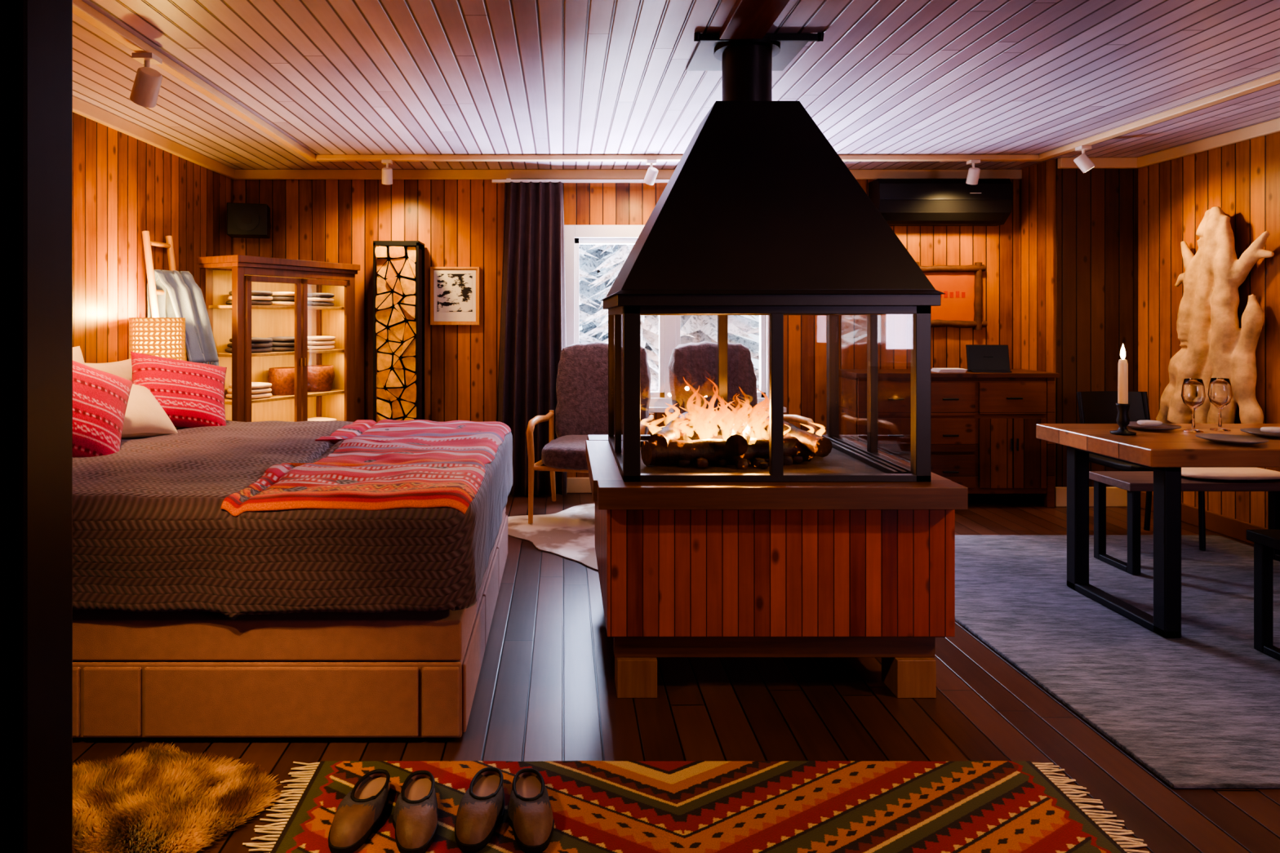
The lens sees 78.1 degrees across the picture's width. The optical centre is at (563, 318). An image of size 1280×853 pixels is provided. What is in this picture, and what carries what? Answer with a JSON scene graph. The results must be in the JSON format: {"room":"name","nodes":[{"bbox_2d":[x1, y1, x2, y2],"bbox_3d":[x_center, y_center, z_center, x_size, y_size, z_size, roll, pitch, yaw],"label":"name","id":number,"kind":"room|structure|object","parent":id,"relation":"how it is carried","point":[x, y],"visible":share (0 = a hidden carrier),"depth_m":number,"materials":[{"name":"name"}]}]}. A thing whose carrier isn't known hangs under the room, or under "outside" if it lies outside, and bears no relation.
{"room":"cabin interior","nodes":[
{"label":"cabin interior","id":0,"kind":"room"},
{"bbox_2d":[72,111,232,363],"bbox_3d":[-2.435,0.091,2.275,0.120,2.317,6.950,0,0,0],"label":"wall","id":1,"kind":"structure","parent":0,"point":[125,186],"depth_m":4.25,"materials":[{"name":"brown wood"}]},
{"bbox_2d":[72,95,235,178],"bbox_3d":[-2.357,-1.032,3.283,0.035,0.070,4.625,0,0,0],"label":"trim","id":2,"kind":"structure","parent":1,"relation":"attached to","point":[80,107],"depth_m":4.40,"materials":[{"name":"brown wood"}]},
{"bbox_2d":[232,179,1018,477],"bbox_3d":[0.728,0.091,5.690,6.205,2.317,0.120,0,0,0],"label":"wall","id":3,"kind":"structure","parent":0,"point":[459,223],"depth_m":5.63,"materials":[{"name":"brown wood"}]},
{"bbox_2d":[226,202,270,238],"bbox_3d":[-2.193,-0.680,5.473,0.260,0.220,0.253,0,0,-15],"label":"wall speaker","id":4,"kind":"object","parent":3,"relation":"attached to","point":[244,220],"visible":1,"depth_m":5.36,"materials":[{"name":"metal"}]},
{"bbox_2d":[430,266,479,324],"bbox_3d":[-0.775,-0.163,5.615,0.350,0.415,0.030,0,0,0],"label":"framed print","id":5,"kind":"object","parent":3,"relation":"attached to","point":[455,291],"visible":1,"depth_m":5.61,"materials":[{"name":"white paper"}]},
{"bbox_2d":[566,477,591,493],"bbox_3d":[0.448,1.195,5.620,5.645,0.110,0.020,0,0,0],"label":"baseboard","id":6,"kind":"structure","parent":3,"relation":"attached to","point":[574,485],"depth_m":5.61,"materials":[{"name":"brown wood"}]},
{"bbox_2d":[491,178,669,182],"bbox_3d":[0.625,-0.970,5.542,2.250,0.030,0.105,0,0,0],"label":"rail","id":7,"kind":"object","parent":3,"relation":"attached to","point":[508,180],"depth_m":5.49,"materials":[{"name":"white metal"}]},
{"bbox_2d":[496,182,566,496],"bbox_3d":[-0.238,0.140,5.500,0.530,2.190,0.099,0,0,0],"label":"curtain","id":8,"kind":"object","parent":7,"relation":"hanging from","point":[533,334],"visible":0.81,"depth_m":5.50,"materials":[{"name":"fabric"}]},
{"bbox_2d":[231,169,1022,179],"bbox_3d":[0.458,-1.032,5.612,5.665,0.070,0.035,0,0,0],"label":"trim","id":9,"kind":"structure","parent":3,"relation":"attached to","point":[239,174],"depth_m":5.59,"materials":[{"name":"brown wood"}]},
{"bbox_2d":[564,225,786,412],"bbox_3d":[0.770,-0.003,5.633,1.620,1.335,0.175,0,0,0],"label":"window","id":10,"kind":"structure","parent":3,"relation":"in","point":[669,326],"depth_m":5.62,"materials":[{"name":"white paint"}]},
{"bbox_2d":[868,178,1013,226],"bbox_3d":[2.650,-0.820,5.519,0.920,0.310,0.219,0,0,0],"label":"air conditioner","id":11,"kind":"object","parent":3,"relation":"attached to","point":[900,202],"visible":0.9,"depth_m":5.43,"materials":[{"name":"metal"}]},
{"bbox_2d":[906,262,986,329],"bbox_3d":[2.740,-0.162,5.605,0.562,0.484,0.060,0,0,0],"label":"framed sign","id":12,"kind":"object","parent":3,"relation":"attached to","point":[962,304],"visible":0.67,"depth_m":5.61,"materials":[{"name":"red paint"}]},
{"bbox_2d":[72,0,1279,169],"bbox_3d":[0.728,-1.117,2.275,6.445,0.100,6.950,0,0,0],"label":"ceiling","id":13,"kind":"structure","parent":0,"point":[333,77],"depth_m":3.39,"materials":[{"name":"white wood"}]},
{"bbox_2d":[129,53,162,107],"bbox_3d":[-1.641,-0.932,3.084,0.148,0.200,0.108,0,0,33],"label":"track spotlight","id":14,"kind":"object","parent":13,"relation":"attached to","point":[145,90],"visible":1,"depth_m":3.06,"materials":[{"name":"white metal"}]},
{"bbox_2d":[381,160,392,184],"bbox_3d":[-1.151,-0.952,5.124,0.071,0.160,0.102,0,0,-10],"label":"track spotlight","id":15,"kind":"object","parent":13,"relation":"attached to","point":[387,172],"visible":1,"depth_m":5.10,"materials":[{"name":"white metal"}]},
{"bbox_2d":[643,160,657,185],"bbox_3d":[0.574,-0.952,5.125,0.078,0.161,0.112,0,0,-22],"label":"track spotlight","id":16,"kind":"object","parent":13,"relation":"attached to","point":[651,174],"visible":1,"depth_m":5.10,"materials":[{"name":"white metal"}]},
{"bbox_2d":[719,0,789,39],"bbox_3d":[0.660,-1.052,2.058,0.160,0.030,1.715,0,0,0],"label":"trim","id":17,"kind":"structure","parent":13,"relation":"attached to","point":[748,19],"depth_m":2.71,"materials":[{"name":"brown wood"}]},
{"bbox_2d":[965,160,980,185],"bbox_3d":[2.681,-0.952,5.124,0.072,0.160,0.104,0,0,0],"label":"track spotlight","id":18,"kind":"object","parent":13,"relation":"attached to","point":[973,175],"visible":1,"depth_m":5.10,"materials":[{"name":"white metal"}]},
{"bbox_2d":[1073,145,1095,173],"bbox_3d":[3.125,-0.952,4.699,0.112,0.161,0.075,0,0,17],"label":"track spotlight","id":19,"kind":"object","parent":13,"relation":"attached to","point":[1082,162],"visible":1,"depth_m":4.67,"materials":[{"name":"white metal"}]},
{"bbox_2d":[72,493,1279,852],"bbox_3d":[0.728,1.300,2.275,6.445,0.100,6.950,0,0,0],"label":"floor","id":20,"kind":"structure","parent":0,"point":[545,691],"depth_m":2.46,"materials":[{"name":"brown wood"}]},
{"bbox_2d":[142,231,186,360],"bbox_3d":[-2.243,0.380,4.530,0.245,1.745,0.300,0,0,0],"label":"ladder","id":21,"kind":"object","parent":20,"relation":"on","point":[147,242],"visible":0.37,"depth_m":4.39,"materials":[{"name":"brown wood"}]},
{"bbox_2d":[146,269,218,365],"bbox_3d":[-2.181,0.011,4.505,0.345,0.578,0.184,0,0,0],"label":"blanket","id":22,"kind":"object","parent":21,"relation":"hanging from","point":[183,297],"visible":0.62,"depth_m":4.50,"materials":[{"name":"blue fabric"}]},
{"bbox_2d":[72,741,282,852],"bbox_3d":[-1.079,1.217,1.970,0.716,0.059,0.599,0,0,0],"label":"sheepskin rug","id":23,"kind":"object","parent":20,"relation":"on","point":[154,799],"visible":0.79,"depth_m":1.97,"materials":[{"name":"fur"}]},
{"bbox_2d":[196,254,359,422],"bbox_3d":[-1.801,0.440,5.056,0.375,1.620,0.980,0,0,30],"label":"display cabinet","id":24,"kind":"object","parent":20,"relation":"on","point":[283,330],"visible":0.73,"depth_m":4.99,"materials":[{"name":"brown wood"}]},
{"bbox_2d":[72,419,512,737],"bbox_3d":[-1.308,0.789,3.198,2.104,0.918,1.855,0,0,0],"label":"bed","id":25,"kind":"object","parent":20,"relation":"on","point":[271,579],"visible":0.93,"depth_m":2.30,"materials":[{"name":"fabric"}]},
{"bbox_2d":[72,346,84,364],"bbox_3d":[-2.190,0.320,3.320,0.143,0.400,0.580,-14,0,2],"label":"bed pillow","id":26,"kind":"object","parent":25,"relation":"on","point":[77,356],"depth_m":3.53,"materials":[{"name":"white fabric"}]},
{"bbox_2d":[72,360,133,457],"bbox_3d":[-1.930,0.350,3.060,0.265,0.536,0.575,0,0,38],"label":"throw pillow","id":27,"kind":"object","parent":25,"relation":"on","point":[100,398],"visible":0.35,"depth_m":3.07,"materials":[{"name":"red fabric"}]},
{"bbox_2d":[84,358,132,381],"bbox_3d":[-2.200,0.370,3.860,0.123,0.340,0.400,-14,0,2],"label":"bed pillow","id":28,"kind":"object","parent":25,"relation":"on","point":[123,369],"depth_m":3.85,"materials":[{"name":"white fabric"}]},
{"bbox_2d":[121,383,177,438],"bbox_3d":[-1.970,0.405,3.460,0.320,0.163,0.460,44,12,22],"label":"bed pillow","id":29,"kind":"object","parent":25,"relation":"on","point":[144,417],"depth_m":3.48,"materials":[{"name":"beige fabric"}]},
{"bbox_2d":[130,351,226,428],"bbox_3d":[-1.880,0.365,3.840,0.519,0.413,0.266,0,0,-40],"label":"throw pillow","id":30,"kind":"object","parent":25,"relation":"on","point":[191,394],"visible":0.83,"depth_m":3.79,"materials":[{"name":"red fabric"}]},
{"bbox_2d":[72,420,512,619],"bbox_3d":[-1.253,0.690,3.198,1.996,0.368,1.856,0,0,0],"label":"quilt","id":31,"kind":"object","parent":25,"relation":"on","point":[271,519],"depth_m":2.29,"materials":[{"name":"fabric"}]},
{"bbox_2d":[220,419,511,516],"bbox_3d":[-0.667,0.554,3.206,0.807,0.112,1.837,0,0,0],"label":"throw blanket","id":32,"kind":"object","parent":25,"relation":"on","point":[361,468],"depth_m":2.67,"materials":[{"name":"red fabric"}]},
{"bbox_2d":[373,240,424,422],"bbox_3d":[-1.145,0.359,5.475,0.310,1.782,0.250,0,0,0],"label":"rack","id":33,"kind":"object","parent":20,"relation":"on","point":[399,300],"visible":0.75,"depth_m":5.37,"materials":[{"name":"black metal"}]},
{"bbox_2d":[507,502,598,570],"bbox_3d":[0.378,1.245,4.635,1.301,0.006,1.299,0,0,-36],"label":"cowhide rug","id":34,"kind":"object","parent":20,"relation":"on","point":[569,533],"visible":0.35,"depth_m":4.55,"materials":[{"name":"white fur"}]},
{"bbox_2d":[526,341,653,523],"bbox_3d":[0.204,0.695,4.981,0.716,1.086,0.752,0,0,13],"label":"armchair","id":35,"kind":"object","parent":34,"relation":"on","point":[581,411],"visible":0.58,"depth_m":5.17,"materials":[{"name":"fabric"}]},
{"bbox_2d":[242,760,1149,852],"bbox_3d":[0.315,1.244,1.611,2.150,0.009,1.183,0,0,0],"label":"rug","id":36,"kind":"object","parent":20,"relation":"on","point":[597,806],"visible":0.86,"depth_m":2.00,"materials":[{"name":"fabric"}]},
{"bbox_2d":[328,768,390,852],"bbox_3d":[-0.498,1.208,1.945,0.114,0.062,0.290,0,0,5],"label":"slipper","id":37,"kind":"object","parent":36,"relation":"on","point":[363,809],"visible":1,"depth_m":1.89,"materials":[{"name":"leather"}]},
{"bbox_2d":[392,770,438,852],"bbox_3d":[-0.362,1.208,1.940,0.114,0.062,0.290,0,0,-4],"label":"slipper","id":38,"kind":"object","parent":36,"relation":"on","point":[415,816],"visible":1,"depth_m":1.88,"materials":[{"name":"leather"}]},
{"bbox_2d":[454,767,504,852],"bbox_3d":[-0.203,1.208,1.955,0.114,0.062,0.290,0,0,4],"label":"slipper","id":39,"kind":"object","parent":36,"relation":"on","point":[481,810],"visible":1,"depth_m":1.89,"materials":[{"name":"leather"}]},
{"bbox_2d":[506,768,554,852],"bbox_3d":[-0.082,1.208,1.950,0.114,0.062,0.290,0,0,-4],"label":"slipper","id":40,"kind":"object","parent":36,"relation":"on","point":[531,820],"visible":1,"depth_m":1.89,"materials":[{"name":"leather"}]},
{"bbox_2d":[667,341,818,431],"bbox_3d":[1.099,0.695,4.989,0.716,1.086,0.752,0,0,-20],"label":"armchair","id":41,"kind":"object","parent":20,"relation":"on","point":[697,362],"visible":0.27,"depth_m":5.17,"materials":[{"name":"fabric"}]},
{"bbox_2d":[586,32,968,697],"bbox_3d":[0.700,0.090,3.070,1.200,2.319,1.140,0,0,0],"label":"fireplace","id":42,"kind":"object","parent":20,"relation":"on","point":[776,538],"visible":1,"depth_m":2.58,"materials":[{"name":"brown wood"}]},
{"bbox_2d":[839,368,1059,507],"bbox_3d":[2.600,0.805,5.369,1.340,0.890,0.442,0,0,0],"label":"sideboard","id":43,"kind":"object","parent":20,"relation":"on","point":[984,440],"visible":0.74,"depth_m":5.17,"materials":[{"name":"brown wood"}]},
{"bbox_2d":[930,368,967,372],"bbox_3d":[2.595,0.347,5.276,0.189,0.023,0.129,0,0,0],"label":"paper stack","id":44,"kind":"object","parent":43,"relation":"on","point":[935,370],"visible":0.96,"depth_m":5.22,"materials":[{"name":"white paper"}]},
{"bbox_2d":[965,344,1012,372],"bbox_3d":[2.874,0.270,5.300,0.260,0.182,0.160,0,0,12],"label":"tablet computer","id":45,"kind":"object","parent":43,"relation":"on","point":[980,357],"visible":1,"depth_m":5.30,"materials":[{"name":"black plastic"}]},
{"bbox_2d":[955,534,1279,788],"bbox_3d":[2.680,1.242,3.280,2.120,0.013,2.400,0,0,0],"label":"area rug","id":46,"kind":"object","parent":20,"relation":"on","point":[1200,708],"visible":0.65,"depth_m":2.96,"materials":[{"name":"grey carpet"}]},
{"bbox_2d":[1076,391,1205,551],"bbox_3d":[3.220,0.832,4.395,0.440,0.808,0.490,0,0,0],"label":"dining chair","id":47,"kind":"object","parent":46,"relation":"on","point":[1094,406],"visible":0.37,"depth_m":4.59,"materials":[{"name":"metal"}]},
{"bbox_2d":[1035,423,1279,638],"bbox_3d":[2.975,0.865,3.335,1.490,0.739,0.730,0,0,0],"label":"dining table","id":48,"kind":"object","parent":46,"relation":"on","point":[1166,452],"visible":0.98,"depth_m":3.10,"materials":[{"name":"brown wood"}]},
{"bbox_2d":[1109,343,1136,435],"bbox_3d":[2.400,0.300,3.360,0.094,0.388,0.094,0,0,0],"label":"candlestick","id":49,"kind":"object","parent":48,"relation":"on","point":[1122,406],"visible":1,"depth_m":3.35,"materials":[{"name":"wax"}]},
{"bbox_2d":[1127,421,1181,430],"bbox_3d":[2.620,0.482,3.500,0.224,0.016,0.224,0,0,0],"label":"dinner plate","id":50,"kind":"object","parent":48,"relation":"on","point":[1134,424],"visible":0.82,"depth_m":3.48,"materials":[{"name":"grey ceramic"}]},
{"bbox_2d":[1137,419,1162,426],"bbox_3d":[2.620,0.467,3.500,0.095,0.025,0.063,0,0,0],"label":"folded napkin","id":51,"kind":"object","parent":50,"relation":"on","point":[1145,423],"visible":1,"depth_m":3.48,"materials":[{"name":"fabric"}]},
{"bbox_2d":[1181,378,1205,432],"bbox_3d":[2.750,0.378,3.420,0.084,0.228,0.084,0,0,0],"label":"wine glass","id":52,"kind":"object","parent":48,"relation":"on","point":[1193,393],"visible":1,"depth_m":3.40,"materials":[{"name":"clear glass"}]},
{"bbox_2d":[1207,377,1232,431],"bbox_3d":[2.900,0.378,3.460,0.084,0.228,0.084,0,0,0],"label":"wine glass","id":53,"kind":"object","parent":48,"relation":"on","point":[1220,394],"visible":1,"depth_m":3.44,"materials":[{"name":"clear glass"}]},
{"bbox_2d":[1195,433,1268,444],"bbox_3d":[2.660,0.482,3.120,0.224,0.016,0.224,0,0,0],"label":"dinner plate","id":54,"kind":"object","parent":48,"relation":"on","point":[1217,437],"visible":1,"depth_m":3.14,"materials":[{"name":"grey ceramic"}]},
{"bbox_2d":[1240,427,1279,437],"bbox_3d":[2.980,0.482,3.280,0.224,0.016,0.224,0,0,0],"label":"dinner plate","id":55,"kind":"object","parent":48,"relation":"on","point":[1257,432],"visible":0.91,"depth_m":3.30,"materials":[{"name":"grey ceramic"}]},
{"bbox_2d":[1260,426,1279,433],"bbox_3d":[2.978,0.466,3.280,0.102,0.023,0.059,0,0,0],"label":"folded napkin","id":56,"kind":"object","parent":55,"relation":"on","point":[1266,429],"visible":1,"depth_m":3.26,"materials":[{"name":"fabric"}]},
{"bbox_2d":[1088,471,1279,574],"bbox_3d":[3.210,1.012,3.910,0.980,0.444,0.300,0,0,0],"label":"bench","id":57,"kind":"object","parent":46,"relation":"on","point":[1135,482],"visible":0.85,"depth_m":3.81,"materials":[{"name":"brown wood"}]},
{"bbox_2d":[1181,467,1279,479],"bbox_3d":[3.302,0.768,3.909,0.525,0.039,0.280,0,0,0],"label":"fleece","id":58,"kind":"object","parent":57,"relation":"on","point":[1217,473],"visible":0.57,"depth_m":3.82,"materials":[{"name":"fabric"}]},
{"bbox_2d":[1246,529,1279,660],"bbox_3d":[2.750,1.012,2.770,0.380,0.444,0.340,0,0,0],"label":"bench","id":59,"kind":"object","parent":46,"relation":"on","point":[1264,540],"visible":1,"depth_m":2.89,"materials":[{"name":"metal"}]},
{"bbox_3d":[-2.180,0.927,4.268,0.360,0.645,0.225,0,0,0],"label":"nightstand","id":60,"kind":"object","parent":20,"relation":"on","visible":0},
{"bbox_2d":[128,317,185,360],"bbox_3d":[-2.200,0.300,4.250,0.272,0.610,0.272,0,0,0],"label":"table lamp","id":61,"kind":"object","parent":60,"relation":"on","point":[163,337],"visible":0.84,"depth_m":4.15,"materials":[{"name":"beige wicker"}]},
{"bbox_2d":[1018,158,1137,502],"bbox_3d":[3.553,0.091,5.425,0.555,2.317,0.410,0,0,0],"label":"wall pier","id":62,"kind":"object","parent":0,"point":[1078,230],"visible":0.71,"depth_m":5.22,"materials":[{"name":"brown wood"}]},
{"bbox_2d":[1054,486,1127,506],"bbox_3d":[3.550,1.185,5.210,0.560,0.130,0.020,0,0,0],"label":"baseboard","id":63,"kind":"structure","parent":62,"relation":"attached to","point":[1115,496],"depth_m":5.20,"materials":[{"name":"brown wood"}]},
{"bbox_2d":[1137,131,1279,528],"bbox_3d":[3.890,0.091,2.275,0.120,2.317,6.950,0,0,0],"label":"wall","id":64,"kind":"structure","parent":0,"point":[1242,179],"depth_m":4.64,"materials":[{"name":"brown wood"}]},
{"bbox_2d":[72,0,1279,168],"bbox_3d":[1.085,-1.032,2.010,5.490,0.070,6.420,0,0,0],"label":"trim","id":65,"kind":"structure","parent":64,"relation":"attached to","point":[81,9],"depth_m":4.64,"materials":[{"name":"brown wood"}]},
{"bbox_2d":[1140,491,1267,544],"bbox_3d":[3.820,1.195,2.000,0.020,0.110,6.400,0,0,0],"label":"baseboard","id":66,"kind":"structure","parent":64,"relation":"attached to","point":[1226,526],"depth_m":4.56,"materials":[{"name":"brown wood"}]},
{"bbox_2d":[1135,117,1279,168],"bbox_3d":[3.812,-1.032,2.010,0.035,0.070,6.420,0,0,0],"label":"trim","id":67,"kind":"structure","parent":64,"relation":"attached to","point":[1270,126],"depth_m":4.58,"materials":[{"name":"brown wood"}]},
{"bbox_2d":[1155,206,1274,423],"bbox_3d":[3.749,0.015,4.557,0.150,1.311,0.794,0,0,1],"label":"driftwood sculpture","id":68,"kind":"object","parent":64,"relation":"attached to","point":[1213,344],"visible":0.88,"depth_m":4.43,"materials":[{"name":"beige wood"}]},
{"label":"outside","id":69,"kind":"structure","parent":0,"visible":0},
{"bbox_2d":[742,336,759,384],"bbox_3d":[1.000,1.139,16.900,30.000,1.189,22.000,0,0,0],"label":"snowy ground","id":70,"kind":"structure","parent":69,"point":[755,362],"depth_m":18.35,"materials":[{"name":"white snow"}]},
{"bbox_2d":[578,244,604,343],"bbox_3d":[-0.221,-1.200,9.199,2.280,5.500,2.182,0,0,0],"label":"spruce tree","id":71,"kind":"object","parent":70,"relation":"on","point":[582,315],"visible":0.02,"depth_m":9.11,"materials":[{"name":"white plant"}]},
{"bbox_2d":[578,244,649,348],"bbox_3d":[0.503,-2.450,11.889,3.443,8.000,3.027,0,0,0],"label":"spruce tree","id":72,"kind":"object","parent":70,"relation":"on","point":[587,265],"visible":0.05,"depth_m":11.62,"materials":[{"name":"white plant"}]},
{"bbox_2d":[591,244,658,366],"bbox_3d":[1.292,-1.450,11.043,2.400,6.000,2.542,0,0,0],"label":"spruce tree","id":73,"kind":"object","parent":70,"relation":"on","point":[610,255],"visible":0.02,"depth_m":10.85,"materials":[{"name":"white plant"}]},
{"bbox_2d":[579,244,695,391],"bbox_3d":[0.747,-0.550,8.358,1.586,4.200,1.683,0,0,0],"label":"spruce tree","id":74,"kind":"object","parent":70,"relation":"on","point":[649,322],"visible":0.12,"depth_m":8.17,"materials":[{"name":"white plant"}]},
{"bbox_2d":[646,315,759,391],"bbox_3d":[1.690,-1.450,9.510,2.614,6.000,2.517,0,0,0],"label":"spruce tree","id":75,"kind":"object","parent":70,"relation":"on","point":[703,327],"visible":0.02,"depth_m":9.24,"materials":[{"name":"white plant"}]},
{"bbox_2d":[728,315,759,351],"bbox_3d":[2.141,-2.450,13.097,3.169,8.000,3.266,0,0,0],"label":"spruce tree","id":76,"kind":"object","parent":70,"relation":"on","point":[753,345],"visible":0.02,"depth_m":12.48,"materials":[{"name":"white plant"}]},
{"bbox_2d":[745,327,759,391],"bbox_3d":[2.884,-0.950,8.868,1.894,5.000,2.085,0,0,0],"label":"spruce tree","id":77,"kind":"object","parent":70,"relation":"on","point":[756,330],"visible":0.02,"depth_m":8.82,"materials":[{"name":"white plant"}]},
{"bbox_3d":[-1.518,0.091,0.895,1.715,2.317,0.110,0,0,0],"label":"wall partition","id":78,"kind":"structure","parent":0,"visible":0},
{"bbox_2d":[0,0,72,852],"bbox_3d":[-0.636,0.091,0.885,0.088,2.317,0.170,0,0,0],"label":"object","id":79,"kind":"structure","parent":78,"relation":"attached to","point":[36,36],"depth_m":0.88,"materials":[{"name":"black wood"}]}
]}

